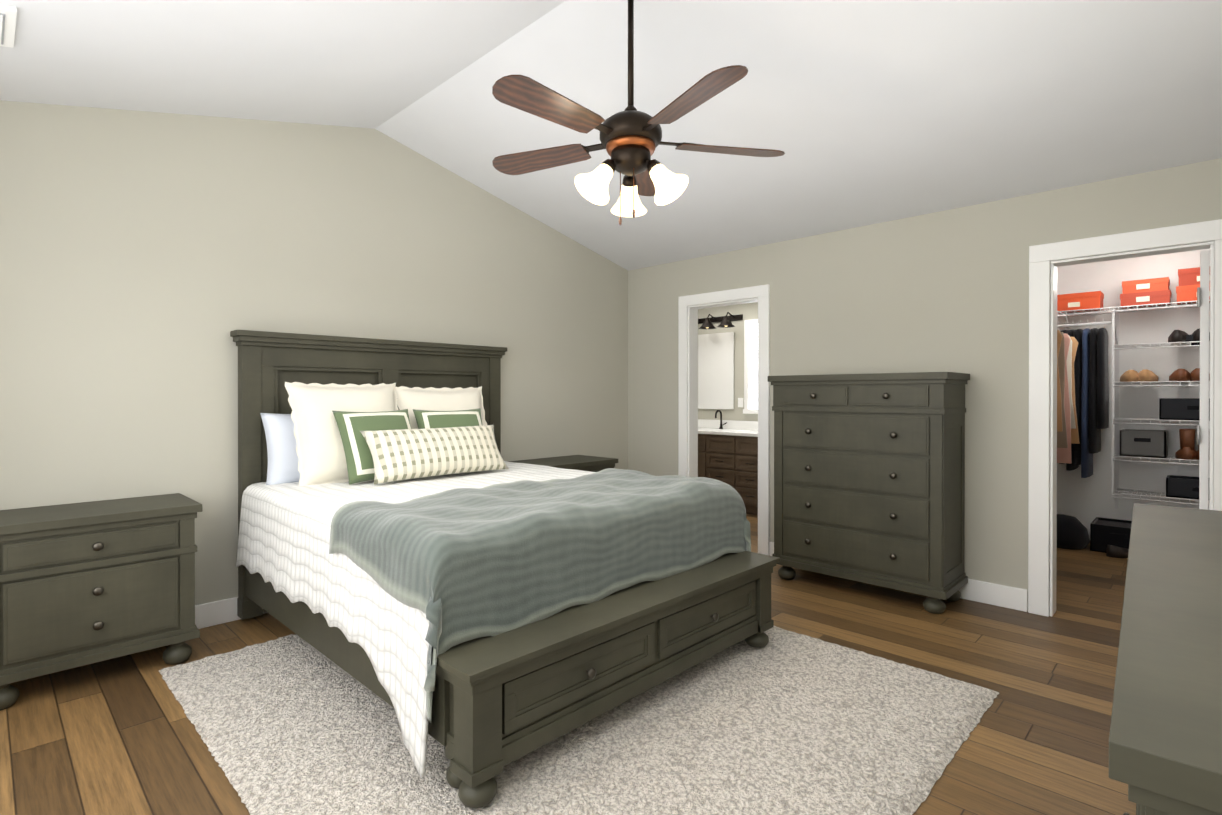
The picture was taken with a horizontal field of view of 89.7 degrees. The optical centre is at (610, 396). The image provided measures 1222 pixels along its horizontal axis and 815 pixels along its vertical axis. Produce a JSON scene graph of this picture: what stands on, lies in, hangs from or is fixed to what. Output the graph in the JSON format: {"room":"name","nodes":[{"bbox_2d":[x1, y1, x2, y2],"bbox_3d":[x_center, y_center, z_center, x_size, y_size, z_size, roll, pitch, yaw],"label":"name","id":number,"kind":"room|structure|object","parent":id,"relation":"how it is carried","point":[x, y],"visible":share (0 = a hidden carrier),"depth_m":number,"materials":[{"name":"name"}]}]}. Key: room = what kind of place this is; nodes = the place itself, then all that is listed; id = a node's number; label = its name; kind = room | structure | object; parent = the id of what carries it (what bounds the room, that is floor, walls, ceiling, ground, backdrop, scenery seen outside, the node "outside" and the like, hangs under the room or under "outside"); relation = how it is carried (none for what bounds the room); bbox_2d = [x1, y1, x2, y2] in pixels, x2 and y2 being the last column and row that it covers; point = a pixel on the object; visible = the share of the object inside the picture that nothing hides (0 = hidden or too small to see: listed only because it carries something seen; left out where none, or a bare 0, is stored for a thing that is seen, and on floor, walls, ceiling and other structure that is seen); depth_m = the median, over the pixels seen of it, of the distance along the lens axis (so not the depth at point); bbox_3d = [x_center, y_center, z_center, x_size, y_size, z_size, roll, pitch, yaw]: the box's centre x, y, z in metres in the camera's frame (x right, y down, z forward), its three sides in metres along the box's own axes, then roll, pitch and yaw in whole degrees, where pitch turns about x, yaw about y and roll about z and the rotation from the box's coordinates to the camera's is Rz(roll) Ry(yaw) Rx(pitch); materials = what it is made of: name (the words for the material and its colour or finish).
{"room":"bedroom","nodes":[
{"label":"bedroom","id":0,"kind":"room"},
{"bbox_2d":[0,100,627,604],"bbox_3d":[-1.596,-0.252,4.089,0.120,3.020,4.920,0,0,44],"label":"wall","id":1,"kind":"structure","parent":0,"point":[150,262],"depth_m":3.41,"materials":[{"name":"paint"}]},
{"bbox_2d":[195,597,267,628],"bbox_3d":[-1.547,1.194,4.047,0.016,0.130,4.920,0,0,44],"label":"baseboard","id":2,"kind":"structure","parent":1,"relation":"attached to","point":[209,614],"depth_m":3.39,"materials":[{"name":"white wood"}]},
{"bbox_2d":[0,513,1135,814],"bbox_3d":[0.285,1.309,4.064,6.420,0.100,7.740,0,0,44],"label":"floor","id":3,"kind":"structure","parent":0,"point":[118,735],"depth_m":2.50,"materials":[{"name":"brown wood"}]},
{"bbox_2d":[0,493,201,710],"bbox_3d":[-2.379,0.889,2.811,0.499,0.750,0.770,0,0,44],"label":"nightstand","id":4,"kind":"object","parent":3,"relation":"on","point":[83,583],"visible":1,"depth_m":2.66,"materials":[{"name":"paint"}]},
{"bbox_2d":[508,455,617,471],"bbox_3d":[-0.375,0.880,4.872,0.499,0.750,0.770,0,0,44],"label":"nightstand","id":5,"kind":"object","parent":3,"relation":"on","point":[587,463],"visible":0.04,"depth_m":4.83,"materials":[{"name":"paint"}]},
{"bbox_2d":[159,626,998,814],"bbox_3d":[-0.212,1.250,2.721,2.828,0.025,2.468,0,0,44],"label":"rug","id":6,"kind":"object","parent":3,"relation":"on","point":[783,722],"visible":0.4,"depth_m":2.23,"materials":[{"name":"beige carpet"}]},
{"bbox_2d":[230,330,779,807],"bbox_3d":[-0.645,0.436,3.248,2.400,1.600,1.864,0,0,44],"label":"bed","id":7,"kind":"object","parent":6,"relation":"on","point":[418,554],"visible":1,"depth_m":2.58,"materials":[{"name":"paint"}]},
{"bbox_2d":[332,409,410,484],"bbox_3d":[-1.327,0.275,3.536,0.147,0.440,0.470,-32,-20,36],"label":"pillow","id":8,"kind":"object","parent":7,"relation":"on","point":[351,452],"depth_m":3.41,"materials":[{"name":"green fabric"}]},
{"bbox_2d":[236,461,595,776],"bbox_3d":[-0.686,0.830,3.282,2.037,0.712,1.829,0,0,44],"label":"quilt","id":9,"kind":"object","parent":7,"relation":"on","point":[353,587],"depth_m":2.46,"materials":[{"name":"white fabric"}]},
{"bbox_2d":[413,408,482,428],"bbox_3d":[-0.992,0.278,3.894,0.470,0.440,0.147,0,-25,-41],"label":"pillow","id":10,"kind":"object","parent":7,"relation":"on","point":[423,418],"depth_m":3.87,"materials":[{"name":"green fabric"}]},
{"bbox_2d":[329,468,750,722],"bbox_3d":[-0.202,0.720,2.819,0.823,0.603,1.864,0,0,44],"label":"blanket","id":11,"kind":"object","parent":7,"relation":"on","point":[419,583],"depth_m":2.28,"materials":[{"name":"grey fabric"}]},
{"bbox_2d":[698,434,757,514],"bbox_3d":[1.220,0.832,7.046,2.400,0.830,0.580,0,0,44],"label":"bathroom vanity","id":12,"kind":"object","parent":3,"relation":"on","point":[727,451],"depth_m":6.58,"materials":[{"name":"brown wood"}]},
{"bbox_2d":[698,426,757,433],"bbox_3d":[1.225,0.399,7.049,2.420,0.035,0.565,0,0,44],"label":"countertop","id":13,"kind":"structure","parent":12,"relation":"on","point":[701,429],"depth_m":6.83,"materials":[{"name":"white stone"}]},
{"bbox_2d":[715,410,726,428],"bbox_3d":[1.280,0.269,7.169,0.104,0.225,0.146,0,0,44],"label":"faucet","id":14,"kind":"object","parent":13,"relation":"on","point":[717,411],"depth_m":7.21,"materials":[{"name":"black metal"}]},
{"bbox_2d":[768,372,969,613],"bbox_3d":[1.638,0.559,4.004,1.130,1.400,0.477,0,0,44],"label":"chest","id":15,"kind":"object","parent":3,"relation":"on","point":[869,478],"visible":1,"depth_m":3.77,"materials":[{"name":"paint"}]},
{"bbox_2d":[1109,503,1221,814],"bbox_3d":[1.359,0.820,1.222,0.527,0.900,1.920,0,0,41],"label":"dresser","id":16,"kind":"object","parent":3,"relation":"on","point":[1165,746],"visible":1,"depth_m":0.84,"materials":[{"name":"paint"}]},
{"bbox_2d":[0,0,1221,270],"bbox_3d":[0.024,-1.501,2.508,4.640,0.708,5.160,0,0,44],"label":"ceiling","id":17,"kind":"structure","parent":0,"point":[864,112],"depth_m":2.98,"materials":[{"name":"paint"}]},
{"bbox_2d":[0,4,16,47],"bbox_3d":[-2.226,-1.319,2.175,0.320,0.054,0.168,0,0,44],"label":"ceiling vent","id":18,"kind":"object","parent":17,"relation":"in","point":[8,15],"visible":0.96,"depth_m":2.19,"materials":[{"name":"grey"}]},
{"bbox_2d":[492,0,784,224],"bbox_3d":[0.045,-1.221,2.469,1.281,1.045,1.231,0,0,44],"label":"fan","id":19,"kind":"object","parent":17,"relation":"hanging from","point":[630,137],"visible":1,"depth_m":2.43,"materials":[{"name":"brown wood"}]},
{"bbox_2d":[698,302,757,420],"bbox_3d":[1.535,0.026,7.224,3.800,2.440,0.100,0,0,44],"label":"wall","id":20,"kind":"structure","parent":0,"point":[748,311],"depth_m":7.20,"materials":[{"name":"paint"}]},
{"bbox_2d":[698,332,733,408],"bbox_3d":[1.262,-0.305,7.400,0.510,0.910,0.017,0,0,44],"label":"bathroom mirror","id":21,"kind":"object","parent":20,"relation":"attached to","point":[715,370],"visible":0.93,"depth_m":7.38,"materials":[{"name":"clear glass"}]},
{"bbox_2d":[698,312,742,328],"bbox_3d":[1.170,-0.892,7.289,0.730,0.176,0.300,0,0,44],"label":"sconce","id":22,"kind":"object","parent":20,"relation":"attached to","point":[725,321],"visible":0.71,"depth_m":7.20,"materials":[{"name":"black metal"}]},
{"bbox_2d":[698,418,757,429],"bbox_3d":[1.413,0.331,7.243,2.420,0.100,0.025,0,0,44],"label":"backsplash","id":23,"kind":"structure","parent":20,"relation":"attached to","point":[722,424],"depth_m":7.21,"materials":[{"name":"white stone"}]},
{"bbox_2d":[738,398,742,406],"bbox_3d":[1.511,0.071,7.163,0.070,0.110,0.013,0,0,44],"label":"bathroom light switch","id":24,"kind":"object","parent":20,"relation":"attached to","point":[740,402],"visible":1,"depth_m":7.16,"materials":[{"name":"white plastic"}]},
{"bbox_2d":[743,319,757,413],"bbox_3d":[1.854,-0.342,6.808,0.885,1.080,0.041,0,0,44],"label":"bathroom window","id":25,"kind":"structure","parent":20,"relation":"in","point":[750,366],"depth_m":7.06,"materials":[{"name":"white glass"}]},
{"bbox_2d":[628,158,1221,611],"bbox_3d":[1.143,0.035,4.941,6.420,2.440,0.120,0,0,44],"label":"wall","id":26,"kind":"structure","parent":0,"point":[946,290],"depth_m":3.92,"materials":[{"name":"paint"}]},
{"bbox_2d":[678,284,769,554],"bbox_3d":[0.960,0.192,5.120,0.880,2.125,0.164,0,0,44],"label":"door frame","id":27,"kind":"structure","parent":26,"relation":"attached to","point":[688,387],"depth_m":5.11,"materials":[{"name":"white wood"}]},
{"bbox_2d":[769,542,1027,611],"bbox_3d":[1.834,1.193,4.179,1.680,0.130,0.016,0,0,44],"label":"baseboard","id":28,"kind":"structure","parent":26,"relation":"attached to","point":[1005,596],"depth_m":3.70,"materials":[{"name":"white wood"}]},
{"bbox_2d":[1028,219,1221,616],"bbox_3d":[2.799,0.194,3.331,0.870,2.135,0.164,0,0,44],"label":"door frame","id":29,"kind":"structure","parent":26,"relation":"attached to","point":[1042,502],"depth_m":3.51,"materials":[{"name":"white wood"}]},
{"bbox_2d":[1197,251,1209,509],"bbox_3d":[3.295,0.248,3.418,0.046,2.003,0.685,0,0,44],"label":"closet door","id":30,"kind":"structure","parent":26,"relation":"in","point":[1203,305],"depth_m":3.19,"materials":[{"name":"white wood"}]},
{"bbox_2d":[1057,249,1209,538],"bbox_3d":[4.475,0.034,5.133,1.650,2.440,0.100,0,0,44],"label":"wall","id":31,"kind":"structure","parent":0,"point":[1085,502],"depth_m":5.13,"materials":[{"name":"white paint"}]},
{"bbox_2d":[1057,267,1209,557],"bbox_3d":[3.678,0.145,4.321,1.646,2.225,2.172,0,0,44],"label":"closet shelving","id":32,"kind":"object","parent":31,"relation":"attached to","point":[1082,391],"visible":0.54,"depth_m":4.91,"materials":[{"name":"white metal"}]}
]}

